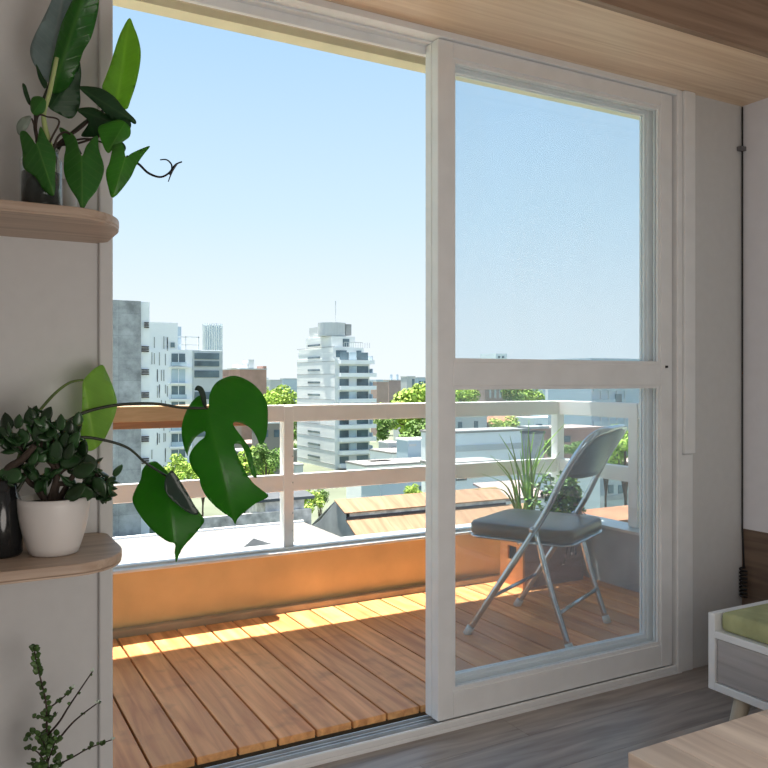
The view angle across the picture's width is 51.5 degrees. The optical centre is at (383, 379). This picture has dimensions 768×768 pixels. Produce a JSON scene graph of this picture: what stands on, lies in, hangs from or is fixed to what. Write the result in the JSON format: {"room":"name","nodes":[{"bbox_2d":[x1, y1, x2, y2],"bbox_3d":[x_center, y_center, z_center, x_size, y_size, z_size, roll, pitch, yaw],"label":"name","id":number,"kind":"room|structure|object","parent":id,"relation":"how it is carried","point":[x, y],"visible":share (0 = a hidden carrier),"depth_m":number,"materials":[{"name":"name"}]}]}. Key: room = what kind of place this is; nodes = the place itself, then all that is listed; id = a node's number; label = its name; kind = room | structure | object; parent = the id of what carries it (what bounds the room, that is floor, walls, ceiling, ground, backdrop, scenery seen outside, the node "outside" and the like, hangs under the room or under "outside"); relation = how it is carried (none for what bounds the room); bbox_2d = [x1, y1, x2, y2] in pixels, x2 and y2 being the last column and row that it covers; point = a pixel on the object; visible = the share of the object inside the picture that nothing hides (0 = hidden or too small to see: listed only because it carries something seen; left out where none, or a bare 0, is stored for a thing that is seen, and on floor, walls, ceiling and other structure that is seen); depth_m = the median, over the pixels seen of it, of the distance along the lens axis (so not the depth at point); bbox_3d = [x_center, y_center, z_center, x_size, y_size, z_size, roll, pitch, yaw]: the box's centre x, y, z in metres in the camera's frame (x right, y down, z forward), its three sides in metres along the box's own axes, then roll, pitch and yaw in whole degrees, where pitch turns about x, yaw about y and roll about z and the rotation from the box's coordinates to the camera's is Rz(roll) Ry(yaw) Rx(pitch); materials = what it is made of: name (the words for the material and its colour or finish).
{"room":"living room","nodes":[
{"label":"living room","id":0,"kind":"room"},
{"bbox_2d":[0,0,97,767],"bbox_3d":[-1.522,-0.175,1.422,1.905,2.450,0.160,0,0,-29],"label":"wall","id":1,"kind":"structure","parent":0,"point":[49,288],"depth_m":1.75,"materials":[{"name":"paint"}]},
{"bbox_2d":[0,199,118,242],"bbox_3d":[-1.233,-0.321,1.327,1.521,0.021,0.286,0,0,-29],"label":"wall shelf","id":2,"kind":"object","parent":1,"relation":"attached to","point":[21,219],"visible":1,"depth_m":1.58,"materials":[{"name":"brown wood"}]},
{"bbox_2d":[20,147,62,204],"bbox_3d":[-0.686,-0.397,1.597,0.080,0.132,0.080,0,0,-29],"label":"glass jar","id":3,"kind":"object","parent":2,"relation":"on","point":[31,189],"visible":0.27,"depth_m":1.56,"materials":[{"name":"glass"}]},
{"bbox_2d":[30,0,140,171],"bbox_3d":[-0.604,-0.600,1.634,0.210,0.438,0.135,0,0,-29],"label":"leaf","id":4,"kind":"object","parent":3,"relation":"in","point":[66,28],"visible":0.87,"depth_m":1.63,"materials":[{"name":"green plant"}]},
{"bbox_2d":[16,83,181,207],"bbox_3d":[-0.561,-0.465,1.607,0.328,0.269,0.142,0,0,0],"label":"vine","id":5,"kind":"object","parent":3,"relation":"in","point":[83,174],"visible":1,"depth_m":1.58,"materials":[{"name":"green plant"}]},
{"bbox_2d":[61,179,76,206],"bbox_3d":[-0.674,-0.379,1.706,0.036,0.095,0.036,0,0,-29],"label":"cup","id":6,"kind":"object","parent":2,"relation":"on","point":[68,198],"visible":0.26,"depth_m":1.69,"materials":[{"name":"white ceramic"}]},
{"bbox_2d":[0,532,121,584],"bbox_3d":[-1.226,0.356,1.314,1.521,0.023,0.316,0,0,-29],"label":"wall shelf","id":7,"kind":"object","parent":1,"relation":"attached to","point":[97,552],"visible":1,"depth_m":1.51,"materials":[{"name":"brown wood"}]},
{"bbox_2d":[0,480,22,558],"bbox_3d":[-0.758,0.270,1.569,0.087,0.150,0.086,0,0,-29],"label":"vase","id":8,"kind":"object","parent":7,"relation":"on","point":[11,538],"depth_m":1.54,"materials":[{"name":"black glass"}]},
{"bbox_2d":[0,405,122,557],"bbox_3d":[-0.646,0.197,1.589,0.254,0.295,0.135,0,0,3],"label":"jade plant","id":9,"kind":"object","parent":7,"relation":"on","point":[53,523],"visible":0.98,"depth_m":1.56,"materials":[{"name":"green plant"}]},
{"bbox_2d":[0,365,267,561],"bbox_3d":[-0.542,0.183,1.727,0.621,0.432,0.147,0,0,-36],"label":"monstera leaf","id":10,"kind":"object","parent":7,"relation":"on","point":[160,498],"visible":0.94,"depth_m":1.78,"materials":[{"name":"green plant"}]},
{"bbox_2d":[98,0,694,767],"bbox_3d":[0.205,0.015,2.360,2.027,2.110,0.165,0,0,-29],"label":"trim","id":11,"kind":"structure","parent":1,"relation":"attached to","point":[321,16],"depth_m":2.34,"materials":[{"name":"paint"}]},
{"bbox_2d":[325,0,767,105],"bbox_3d":[-0.419,-1.210,1.801,4.204,0.380,0.360,0,0,-29],"label":"ceiling","id":12,"kind":"structure","parent":1,"relation":"attached to","point":[712,49],"depth_m":2.38,"materials":[{"name":"brown wood"}]},
{"bbox_2d":[173,0,425,57],"bbox_3d":[0.132,-0.145,2.454,5.800,2.890,0.069,0,0,-29],"label":"wall","id":13,"kind":"structure","parent":0,"point":[173,0],"depth_m":2.27,"materials":[{"name":"white paint"}]},
{"bbox_2d":[113,534,499,628],"bbox_3d":[-0.497,0.938,3.596,3.500,0.325,0.160,0,0,-29],"label":"wall","id":14,"kind":"structure","parent":0,"point":[160,595],"depth_m":3.52,"materials":[{"name":"orange paint"}]},
{"bbox_2d":[113,523,471,574],"bbox_3d":[-0.490,0.764,3.605,3.520,0.022,0.192,0,0,-29],"label":"trim","id":15,"kind":"structure","parent":14,"relation":"on","point":[253,552],"depth_m":3.56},
{"bbox_2d":[113,400,638,546],"bbox_3d":[-0.172,0.438,3.095,3.385,0.648,1.329,0,0,-29],"label":"balcony railing","id":16,"kind":"object","parent":15,"relation":"on","point":[287,481],"visible":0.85,"depth_m":3.93,"materials":[{"name":"white metal"}]},
{"bbox_2d":[113,405,245,429],"bbox_3d":[-1.248,0.152,3.142,1.547,0.092,0.098,0,0,-29],"label":"bar shelf","id":17,"kind":"object","parent":16,"relation":"attached to","point":[146,416],"visible":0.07,"depth_m":3.25,"materials":[{"name":"brown wood"}]},
{"bbox_2d":[113,573,638,767],"bbox_3d":[-0.213,1.146,3.051,3.470,0.308,1.450,0,0,-29],"label":"floor","id":18,"kind":"structure","parent":0,"point":[204,691],"depth_m":2.89,"materials":[{"name":"wood"}]},
{"bbox_2d":[500,540,582,588],"bbox_3d":[0.805,0.870,4.062,0.390,0.300,0.180,0,0,-29],"label":"crate","id":19,"kind":"object","parent":18,"relation":"on","point":[529,561],"visible":0.47,"depth_m":3.99,"materials":[{"name":"brown wood"}]},
{"bbox_2d":[476,423,565,509],"bbox_3d":[0.685,0.476,4.009,0.550,0.548,0.130,0,0,-29],"label":"leaf plant","id":20,"kind":"object","parent":19,"relation":"on","point":[527,488],"visible":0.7,"depth_m":4.01,"materials":[{"name":"green plant"}]},
{"bbox_2d":[523,470,585,512],"bbox_3d":[0.850,0.613,4.084,0.417,0.289,0.187,0,0,-29],"label":"bushy plant","id":21,"kind":"object","parent":19,"relation":"on","point":[570,493],"visible":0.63,"depth_m":4.08,"materials":[{"name":"green plant"}]},
{"bbox_2d":[562,503,585,564],"bbox_3d":[0.948,0.775,4.063,0.203,0.296,0.164,0,0,-29],"label":"trailing plant","id":22,"kind":"object","parent":19,"relation":"in","point":[581,513],"visible":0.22,"depth_m":4.01,"materials":[{"name":"green plant"}]},
{"bbox_2d":[463,424,626,647],"bbox_3d":[0.684,0.601,3.261,0.565,0.855,0.516,0,0,34],"label":"folding chair","id":23,"kind":"object","parent":18,"relation":"on","point":[526,527],"visible":0.98,"depth_m":3.13,"materials":[{"name":"silver metal"}]},
{"bbox_2d":[113,0,638,119],"bbox_3d":[-0.020,-1.675,3.146,6.200,0.250,1.330,0,0,-29],"label":"ceiling","id":24,"kind":"structure","parent":0,"point":[177,10],"depth_m":3.62,"materials":[{"name":"beige paint"}]},
{"bbox_2d":[310,665,762,767],"bbox_3d":[0.353,1.036,0.400,4.203,0.012,3.559,0,0,-29],"label":"floor","id":25,"kind":"structure","parent":0,"point":[600,730],"depth_m":2.32,"materials":[{"name":"laminate"}]},
{"bbox_2d":[23,644,114,767],"bbox_3d":[-0.676,0.785,1.626,0.206,0.490,0.209,0,0,-29],"label":"bush","id":26,"kind":"object","parent":25,"relation":"on","point":[45,738],"visible":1,"depth_m":1.62,"materials":[{"name":"green plant"}]},
{"bbox_2d":[628,709,767,767],"bbox_3d":[0.909,0.840,1.194,0.654,0.380,0.814,0,0,-29],"label":"coffee table","id":27,"kind":"object","parent":25,"relation":"on","point":[742,742],"visible":1,"depth_m":1.40,"materials":[{"name":"brown wood"}]},
{"bbox_2d":[708,600,767,720],"bbox_3d":[1.663,0.841,1.611,0.722,0.382,1.818,0,0,-29],"label":"daybed","id":28,"kind":"object","parent":25,"relation":"on","point":[737,664],"visible":0.84,"depth_m":2.17,"materials":[{"name":"white paint"}]},
{"bbox_2d":[722,603,767,643],"bbox_3d":[1.664,0.669,1.612,0.700,0.054,1.758,0,0,-29],"label":"seat cushion","id":29,"kind":"object","parent":28,"relation":"on","point":[750,622],"visible":1,"depth_m":2.16,"materials":[{"name":"green fabric"}]},
{"bbox_2d":[583,528,638,592],"bbox_3d":[1.304,0.922,3.818,0.130,0.355,1.190,0,0,-29],"label":"wall","id":30,"kind":"structure","parent":0,"point":[613,554],"depth_m":3.96,"materials":[{"name":"white paint"}]},
{"bbox_2d":[586,514,638,535],"bbox_3d":[1.311,0.739,3.814,0.162,0.013,1.176,0,0,-29],"label":"trim","id":31,"kind":"structure","parent":30,"relation":"on","point":[607,523],"depth_m":4.00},
{"bbox_2d":[691,95,741,667],"bbox_3d":[1.163,-0.175,2.947,0.328,2.450,0.120,0,0,-29],"label":"wall","id":32,"kind":"structure","parent":0,"point":[717,532],"depth_m":2.90,"materials":[{"name":"paint"}]},
{"bbox_2d":[426,44,652,716],"bbox_3d":[0.559,0.000,2.612,0.976,2.000,0.034,0,0,-29],"label":"door","id":33,"kind":"structure","parent":32,"relation":"in","point":[645,634],"depth_m":2.74,"materials":[{"name":"white paint"}]},
{"bbox_2d":[432,38,671,721],"bbox_3d":[0.578,0.000,2.577,0.976,2.000,0.040,0,0,-29],"label":"door","id":34,"kind":"structure","parent":32,"relation":"in","point":[450,700],"depth_m":2.46,"materials":[{"name":"white paint"}]},
{"bbox_2d":[742,98,767,604],"bbox_3d":[2.238,-0.175,1.438,0.100,2.450,3.560,0,0,-29],"label":"wall","id":35,"kind":"structure","parent":0,"point":[755,115],"depth_m":2.92,"materials":[{"name":"white paint"}]},
{"bbox_2d":[737,107,747,597],"bbox_3d":[1.329,-0.103,2.951,0.030,1.824,0.032,0,0,-29],"label":"cord","id":36,"kind":"object","parent":35,"relation":"attached to","point":[741,148],"visible":1,"depth_m":2.96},
{"label":"outside","id":37,"kind":"structure","parent":0,"visible":0},
{"bbox_2d":[149,419,392,533],"bbox_3d":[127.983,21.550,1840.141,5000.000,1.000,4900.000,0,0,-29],"label":"ground","id":38,"kind":"structure","parent":37,"point":[210,509],"depth_m":142.79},
{"bbox_2d":[113,300,148,536],"bbox_3d":[-38.721,5.189,113.704,7.035,31.721,16.000,0,0,-29],"label":"building","id":39,"kind":"structure","parent":38,"relation":"on","point":[130,318],"depth_m":107.08,"materials":[{"name":"concrete"}]},
{"bbox_2d":[164,453,196,479],"bbox_3d":[-23.316,14.753,91.865,4.652,12.635,4.391,0,0,41],"label":"tree","id":40,"kind":"object","parent":38,"relation":"on","point":[186,468],"visible":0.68,"depth_m":91.16,"materials":[{"name":"green plant"}]},
{"bbox_2d":[149,322,222,479],"bbox_3d":[-44.831,16.248,164.722,15.459,54.432,26.900,0,0,-29],"label":"building","id":41,"kind":"structure","parent":38,"relation":"on","point":[175,373],"depth_m":152.71,"materials":[{"name":"white concrete"}]},
{"bbox_2d":[186,473,204,516],"bbox_3d":[-22.098,15.763,98.148,3.789,10.609,3.577,0,0,28],"label":"tree","id":42,"kind":"object","parent":38,"relation":"on","point":[196,477],"visible":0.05,"depth_m":97.85,"materials":[{"name":"green plant"}]},
{"bbox_2d":[202,323,222,350],"bbox_3d":[-90.299,-4.203,419.860,10.545,50.507,10.226,0,0,-29],"label":"glass tower","id":43,"kind":"structure","parent":38,"relation":"on","point":[212,335],"depth_m":415.61,"materials":[{"name":"white glass"}]},
{"bbox_2d":[113,520,339,559],"bbox_3d":[-9.009,15.490,37.492,24.041,11.120,30.371,0,0,-29],"label":"roof","id":44,"kind":"structure","parent":38,"relation":"on","point":[144,545],"depth_m":50.53,"materials":[{"name":"white concrete"}]},
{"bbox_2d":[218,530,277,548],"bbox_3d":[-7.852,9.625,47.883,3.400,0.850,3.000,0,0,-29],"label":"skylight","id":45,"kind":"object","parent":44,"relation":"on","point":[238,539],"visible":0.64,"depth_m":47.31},
{"bbox_2d":[234,426,241,435],"bbox_3d":[-47.693,17.229,234.934,9.550,7.643,7.910,0,0,-29],"label":"house","id":46,"kind":"structure","parent":38,"relation":"on","point":[238,428],"depth_m":233.53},
{"bbox_2d":[234,440,251,447],"bbox_3d":[-30.278,17.942,193.561,11.115,6.217,10.439,0,0,-29],"label":"house","id":47,"kind":"structure","parent":38,"relation":"on","point":[249,442],"depth_m":189.91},
{"bbox_2d":[223,360,266,439],"bbox_3d":[-47.992,7.123,270.858,11.797,27.854,20.300,0,0,-29],"label":"building","id":48,"kind":"structure","parent":38,"relation":"on","point":[246,370],"depth_m":263.15,"materials":[{"name":"concrete"}]},
{"bbox_2d":[237,445,264,512],"bbox_3d":[-21.239,15.732,125.214,6.297,10.668,5.159,0,0,39],"label":"tree","id":49,"kind":"object","parent":38,"relation":"on","point":[243,460],"visible":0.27,"depth_m":124.91,"materials":[{"name":"green plant"}]},
{"bbox_2d":[200,490,314,528],"bbox_3d":[-11.892,15.169,68.741,10.409,11.761,6.000,0,0,-29],"label":"shed","id":50,"kind":"object","parent":38,"relation":"on","point":[267,510],"visible":0.21,"depth_m":66.94,"materials":[{"name":"white concrete"}]},
{"bbox_2d":[251,464,274,475],"bbox_3d":[-17.943,16.444,117.806,4.423,9.241,3.307,0,0,43],"label":"tree","id":51,"kind":"object","parent":38,"relation":"on","point":[271,472],"visible":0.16,"depth_m":116.90,"materials":[{"name":"green plant"}]},
{"bbox_2d":[249,443,279,474],"bbox_3d":[-16.682,14.896,111.712,5.330,12.347,5.032,0,0,0],"label":"tree","id":52,"kind":"object","parent":38,"relation":"on","point":[269,458],"visible":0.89,"depth_m":110.91,"materials":[{"name":"green plant"}]},
{"bbox_2d":[252,422,279,474],"bbox_3d":[-23.874,14.792,163.765,5.016,12.517,6.300,0,0,-29],"label":"building","id":53,"kind":"structure","parent":38,"relation":"on","point":[272,439],"depth_m":161.29,"materials":[{"name":"grey concrete"}]},
{"bbox_2d":[235,448,297,475],"bbox_3d":[-26.983,18.248,179.065,13.058,5.604,8.106,0,0,-29],"label":"house","id":54,"kind":"structure","parent":38,"relation":"on","point":[238,450],"depth_m":178.45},
{"bbox_2d":[266,386,279,400],"bbox_3d":[-43.291,11.646,300.297,9.370,18.866,7.006,0,0,23],"label":"tree","id":55,"kind":"object","parent":38,"relation":"on","point":[273,389],"visible":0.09,"depth_m":299.06,"materials":[{"name":"green plant"}]},
{"bbox_2d":[266,380,281,391],"bbox_3d":[-46.088,10.454,333.468,5.599,21.193,5.300,0,0,-29],"label":"building","id":56,"kind":"structure","parent":38,"relation":"on","point":[271,384],"depth_m":331.19,"materials":[{"name":"grey concrete"}]},
{"bbox_2d":[263,384,296,404],"bbox_3d":[-32.336,11.179,250.764,13.385,19.797,12.635,0,0,-21],"label":"tree","id":57,"kind":"object","parent":38,"relation":"on","point":[287,399],"visible":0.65,"depth_m":248.11,"materials":[{"name":"green plant"}]},
{"bbox_2d":[280,378,296,403],"bbox_3d":[-47.139,10.105,393.843,7.151,21.889,5.300,0,0,-29],"label":"building","id":58,"kind":"structure","parent":38,"relation":"on","point":[291,382],"depth_m":391.86,"materials":[{"name":"grey concrete"}]},
{"bbox_2d":[294,421,296,440],"bbox_3d":[-24.351,15.511,215.445,9.025,11.107,7.395,0,0,29],"label":"tree","id":59,"kind":"object","parent":38,"relation":"on","point":[295,422],"visible":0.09,"depth_m":215.25,"materials":[{"name":"green plant"}]},
{"bbox_2d":[294,462,303,472],"bbox_3d":[-16.903,18.468,152.095,1.724,5.164,4.300,0,0,-29],"label":"building","id":60,"kind":"structure","parent":38,"relation":"on","point":[298,467],"depth_m":150.34,"materials":[{"name":"white concrete"}]},
{"bbox_2d":[304,490,324,513],"bbox_3d":[-7.279,15.733,76.283,3.403,10.670,2.788,0,0,-1],"label":"tree","id":61,"kind":"object","parent":38,"relation":"on","point":[316,494],"visible":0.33,"depth_m":76.06,"materials":[{"name":"green plant"}]},
{"bbox_2d":[317,489,329,516],"bbox_3d":[-6.772,16.227,84.123,2.231,9.680,2.123,0,0,-27],"label":"tree","id":62,"kind":"object","parent":38,"relation":"on","point":[323,492],"visible":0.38,"depth_m":84.07,"materials":[{"name":"green plant"}]},
{"bbox_2d":[297,301,376,469],"bbox_3d":[-12.808,2.211,198.576,11.676,42.902,24.544,0,0,-29],"label":"apartment tower","id":63,"kind":"structure","parent":38,"relation":"on","point":[330,370],"depth_m":190.56,"materials":[{"name":"white concrete"}]},
{"bbox_2d":[370,381,388,435],"bbox_3d":[-1.765,10.726,303.333,5.040,20.647,5.300,0,0,-29],"label":"building","id":64,"kind":"structure","parent":38,"relation":"on","point":[381,394],"depth_m":301.33,"materials":[{"name":"beige concrete"}]},
{"bbox_2d":[345,457,420,498],"bbox_3d":[2.565,17.197,131.964,16.459,7.705,7.300,0,0,-29],"label":"building","id":65,"kind":"structure","parent":38,"relation":"on","point":[351,492],"depth_m":128.91,"materials":[{"name":"white concrete"}]},
{"bbox_2d":[369,448,396,459],"bbox_3d":[5.358,17.431,159.249,14.009,7.237,9.300,0,0,-29],"label":"building","id":66,"kind":"structure","parent":38,"relation":"on","point":[378,453],"depth_m":156.14,"materials":[{"name":"white concrete"}]},
{"bbox_2d":[373,419,397,441],"bbox_3d":[-0.042,14.884,205.409,6.702,12.365,8.964,0,0,13],"label":"tree","id":67,"kind":"object","parent":38,"relation":"on","point":[384,425],"visible":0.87,"depth_m":202.75,"materials":[{"name":"green plant"}]},
{"bbox_2d":[378,441,396,447],"bbox_3d":[1.094,16.920,165.435,3.133,8.261,4.300,0,0,-29],"label":"building","id":68,"kind":"structure","parent":38,"relation":"on","point":[382,444],"depth_m":163.89,"materials":[{"name":"white concrete"}]},
{"bbox_2d":[361,482,420,496],"bbox_3d":[2.904,16.582,101.722,10.798,8.936,5.300,0,0,-29],"label":"building","id":69,"kind":"structure","parent":38,"relation":"on","point":[398,488],"depth_m":98.26,"materials":[{"name":"grey concrete"}]},
{"bbox_2d":[384,375,400,402],"bbox_3d":[3.683,9.296,355.667,6.423,23.509,5.300,0,0,-29],"label":"building","id":70,"kind":"structure","parent":38,"relation":"on","point":[394,386],"depth_m":353.07,"materials":[{"name":"beige concrete"}]},
{"bbox_2d":[393,420,399,440],"bbox_3d":[9.945,17.346,270.849,8.150,7.407,13.858,0,0,-29],"label":"house","id":71,"kind":"structure","parent":38,"relation":"on","point":[396,433],"depth_m":273.63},
{"bbox_2d":[380,381,425,433],"bbox_3d":[5.954,10.690,223.171,16.510,20.769,20.150,0,0,42],"label":"tree","id":72,"kind":"object","parent":38,"relation":"on","point":[416,391],"visible":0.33,"depth_m":219.22,"materials":[{"name":"green plant"}]},
{"bbox_2d":[395,437,420,457],"bbox_3d":[6.098,15.675,141.845,6.904,10.750,4.300,0,0,-29],"label":"building","id":73,"kind":"structure","parent":38,"relation":"on","point":[407,447],"depth_m":139.45,"materials":[{"name":"white concrete"}]},
{"bbox_2d":[400,376,415,392],"bbox_3d":[9.738,9.744,325.099,4.071,22.612,5.300,0,0,-29],"label":"building","id":74,"kind":"structure","parent":38,"relation":"on","point":[406,381],"depth_m":323.05,"materials":[{"name":"white concrete"}]},
{"bbox_2d":[397,418,425,437],"bbox_3d":[7.408,14.624,185.189,10.236,12.883,12.493,0,0,13],"label":"tree","id":75,"kind":"object","parent":38,"relation":"on","point":[410,432],"visible":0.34,"depth_m":183.35,"materials":[{"name":"green plant"}]},
{"bbox_2d":[403,483,421,493],"bbox_3d":[3.320,16.416,90.940,2.300,9.301,2.417,0,0,11],"label":"tree","id":76,"kind":"object","parent":38,"relation":"on","point":[408,489],"visible":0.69,"depth_m":90.65,"materials":[{"name":"green plant"}]},
{"bbox_2d":[312,487,523,536],"bbox_3d":[3.345,15.173,66.613,17.153,11.754,8.750,0,0,-29],"label":"building roof","id":77,"kind":"object","parent":38,"relation":"on","point":[388,513],"visible":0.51,"depth_m":62.87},
{"bbox_2d":[415,377,425,384],"bbox_3d":[17.075,9.923,344.506,9.899,22.253,5.300,0,0,-29],"label":"building","id":78,"kind":"structure","parent":38,"relation":"on","point":[417,379],"depth_m":340.87,"materials":[{"name":"white concrete"}]},
{"bbox_2d":[420,457,501,492],"bbox_3d":[9.054,15.231,93.759,8.710,11.639,4.350,0,0,-29],"label":"building","id":79,"kind":"structure","parent":38,"relation":"on","point":[467,483],"depth_m":92.71,"materials":[{"name":"white concrete"}]},
{"bbox_2d":[455,390,480,401],"bbox_3d":[25.703,10.227,260.690,13.141,21.707,13.920,0,0,41],"label":"tree","id":80,"kind":"object","parent":38,"relation":"on","point":[464,395],"visible":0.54,"depth_m":256.74,"materials":[{"name":"green plant"}]},
{"bbox_2d":[455,416,487,428],"bbox_3d":[19.862,15.143,206.108,11.096,11.814,8.300,0,0,-29],"label":"building","id":81,"kind":"structure","parent":38,"relation":"on","point":[481,421],"depth_m":202.85,"materials":[{"name":"white concrete"}]},
{"bbox_2d":[420,427,529,480],"bbox_3d":[13.349,14.101,115.950,15.886,13.897,5.300,0,0,-29],"label":"building","id":82,"kind":"structure","parent":38,"relation":"on","point":[487,441],"depth_m":114.15,"materials":[{"name":"white concrete"}]},
{"bbox_2d":[476,389,505,401],"bbox_3d":[39.005,9.986,295.780,9.827,22.128,8.350,0,0,-29],"label":"building","id":83,"kind":"structure","parent":38,"relation":"on","point":[486,395],"depth_m":291.85,"materials":[{"name":"beige concrete"}]},
{"bbox_2d":[480,354,506,400],"bbox_3d":[58.840,3.543,427.824,7.233,35.015,14.120,0,0,-29],"label":"building","id":84,"kind":"structure","parent":38,"relation":"on","point":[482,356],"depth_m":422.98,"materials":[{"name":"white concrete"}]},
{"bbox_2d":[487,416,515,426],"bbox_3d":[30.593,14.834,211.800,12.993,12.433,9.300,0,0,-29],"label":"building","id":85,"kind":"structure","parent":38,"relation":"on","point":[502,418],"depth_m":210.78,"materials":[{"name":"ceramic"}]},
{"bbox_2d":[488,416,520,426],"bbox_3d":[24.836,14.140,164.655,5.780,13.862,7.730,0,0,-45],"label":"tree","id":86,"kind":"object","parent":38,"relation":"on","point":[513,422],"visible":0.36,"depth_m":163.99,"materials":[{"name":"green plant"}]},
{"bbox_2d":[473,480,547,510],"bbox_3d":[13.081,15.847,81.366,6.019,10.406,5.300,0,0,-29],"label":"building","id":87,"kind":"structure","parent":38,"relation":"on","point":[498,484],"depth_m":81.52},
{"bbox_2d":[500,389,524,400],"bbox_3d":[39.734,10.863,249.583,7.721,20.440,8.180,0,0,45],"label":"tree","id":88,"kind":"object","parent":38,"relation":"on","point":[511,393],"visible":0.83,"depth_m":248.17,"materials":[{"name":"green plant"}]},
{"bbox_2d":[502,389,544,415],"bbox_3d":[48.257,10.118,275.337,12.612,21.926,15.392,0,0,-17],"label":"tree","id":89,"kind":"object","parent":38,"relation":"on","point":[529,396],"visible":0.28,"depth_m":270.44,"materials":[{"name":"green plant"}]},
{"bbox_2d":[516,416,547,425],"bbox_3d":[39.843,15.024,196.245,13.481,12.053,7.300,0,0,-29],"label":"building","id":90,"kind":"structure","parent":38,"relation":"on","point":[524,420],"depth_m":191.68,"materials":[{"name":"white concrete"}]},
{"bbox_2d":[517,425,548,481],"bbox_3d":[20.282,13.650,108.329,3.240,14.800,2.800,0,0,-29],"label":"building","id":91,"kind":"structure","parent":38,"relation":"on","point":[538,435],"depth_m":107.60,"materials":[{"name":"white concrete"}]},
{"bbox_2d":[531,389,544,415],"bbox_3d":[72.229,10.525,356.307,7.991,21.050,10.000,0,0,-29],"label":"building","id":92,"kind":"structure","parent":38,"relation":"on","point":[540,390],"depth_m":352.64,"materials":[{"name":"grey concrete"}]},
{"bbox_2d":[545,389,547,415],"bbox_3d":[54.388,10.669,236.419,8.452,20.761,10.000,0,0,-29],"label":"building","id":93,"kind":"structure","parent":38,"relation":"on","point":[546,390],"depth_m":238.20,"materials":[{"name":"white concrete"}]},
{"bbox_2d":[544,438,567,457],"bbox_3d":[24.852,14.592,117.593,4.623,12.960,3.788,0,0,-8],"label":"tree","id":94,"kind":"object","parent":38,"relation":"on","point":[548,452],"visible":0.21,"depth_m":116.43,"materials":[{"name":"green plant"}]},
{"bbox_2d":[530,424,603,458],"bbox_3d":[33.399,14.766,146.128,11.180,12.567,8.300,0,0,-29],"label":"building","id":95,"kind":"structure","parent":38,"relation":"on","point":[574,433],"depth_m":142.41,"materials":[{"name":"concrete"}]},
{"bbox_2d":[534,472,599,509],"bbox_3d":[22.575,16.216,98.734,6.699,9.669,5.300,0,0,-29],"label":"building","id":96,"kind":"structure","parent":38,"relation":"on","point":[593,502],"depth_m":97.49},
{"bbox_2d":[564,441,581,453],"bbox_3d":[26.604,14.666,109.875,3.083,12.811,4.123,0,0,39],"label":"tree","id":97,"kind":"object","parent":38,"relation":"on","point":[571,449],"visible":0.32,"depth_m":109.08,"materials":[{"name":"green plant"}]},
{"bbox_2d":[548,358,638,455],"bbox_3d":[47.227,8.179,179.484,14.350,25.743,14.250,0,0,-29],"label":"building","id":98,"kind":"structure","parent":38,"relation":"on","point":[595,395],"depth_m":173.51,"materials":[{"name":"white concrete"}]},
{"bbox_2d":[582,505,627,522],"bbox_3d":[20.576,16.146,69.022,8.227,9.808,3.300,0,0,-29],"label":"building","id":99,"kind":"structure","parent":38,"relation":"on","point":[620,513],"depth_m":68.66,"materials":[{"name":"ceramic"}]},
{"bbox_2d":[603,454,623,506],"bbox_3d":[25.856,14.062,92.012,3.875,14.025,4.073,0,0,-18],"label":"tree","id":100,"kind":"object","parent":38,"relation":"on","point":[605,481],"visible":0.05,"depth_m":91.88,"materials":[{"name":"green plant"}]},
{"bbox_2d":[600,478,627,507],"bbox_3d":[30.576,16.648,106.481,10.312,8.804,7.300,0,0,-29],"label":"building","id":101,"kind":"structure","parent":38,"relation":"on","point":[615,497],"depth_m":101.63,"materials":[{"name":"white concrete"}]},
{"bbox_2d":[607,424,627,504],"bbox_3d":[25.160,12.863,84.193,5.189,16.430,5.454,0,0,24],"label":"tree","id":102,"kind":"object","parent":38,"relation":"on","point":[622,447],"visible":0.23,"depth_m":83.76,"materials":[{"name":"green plant"}]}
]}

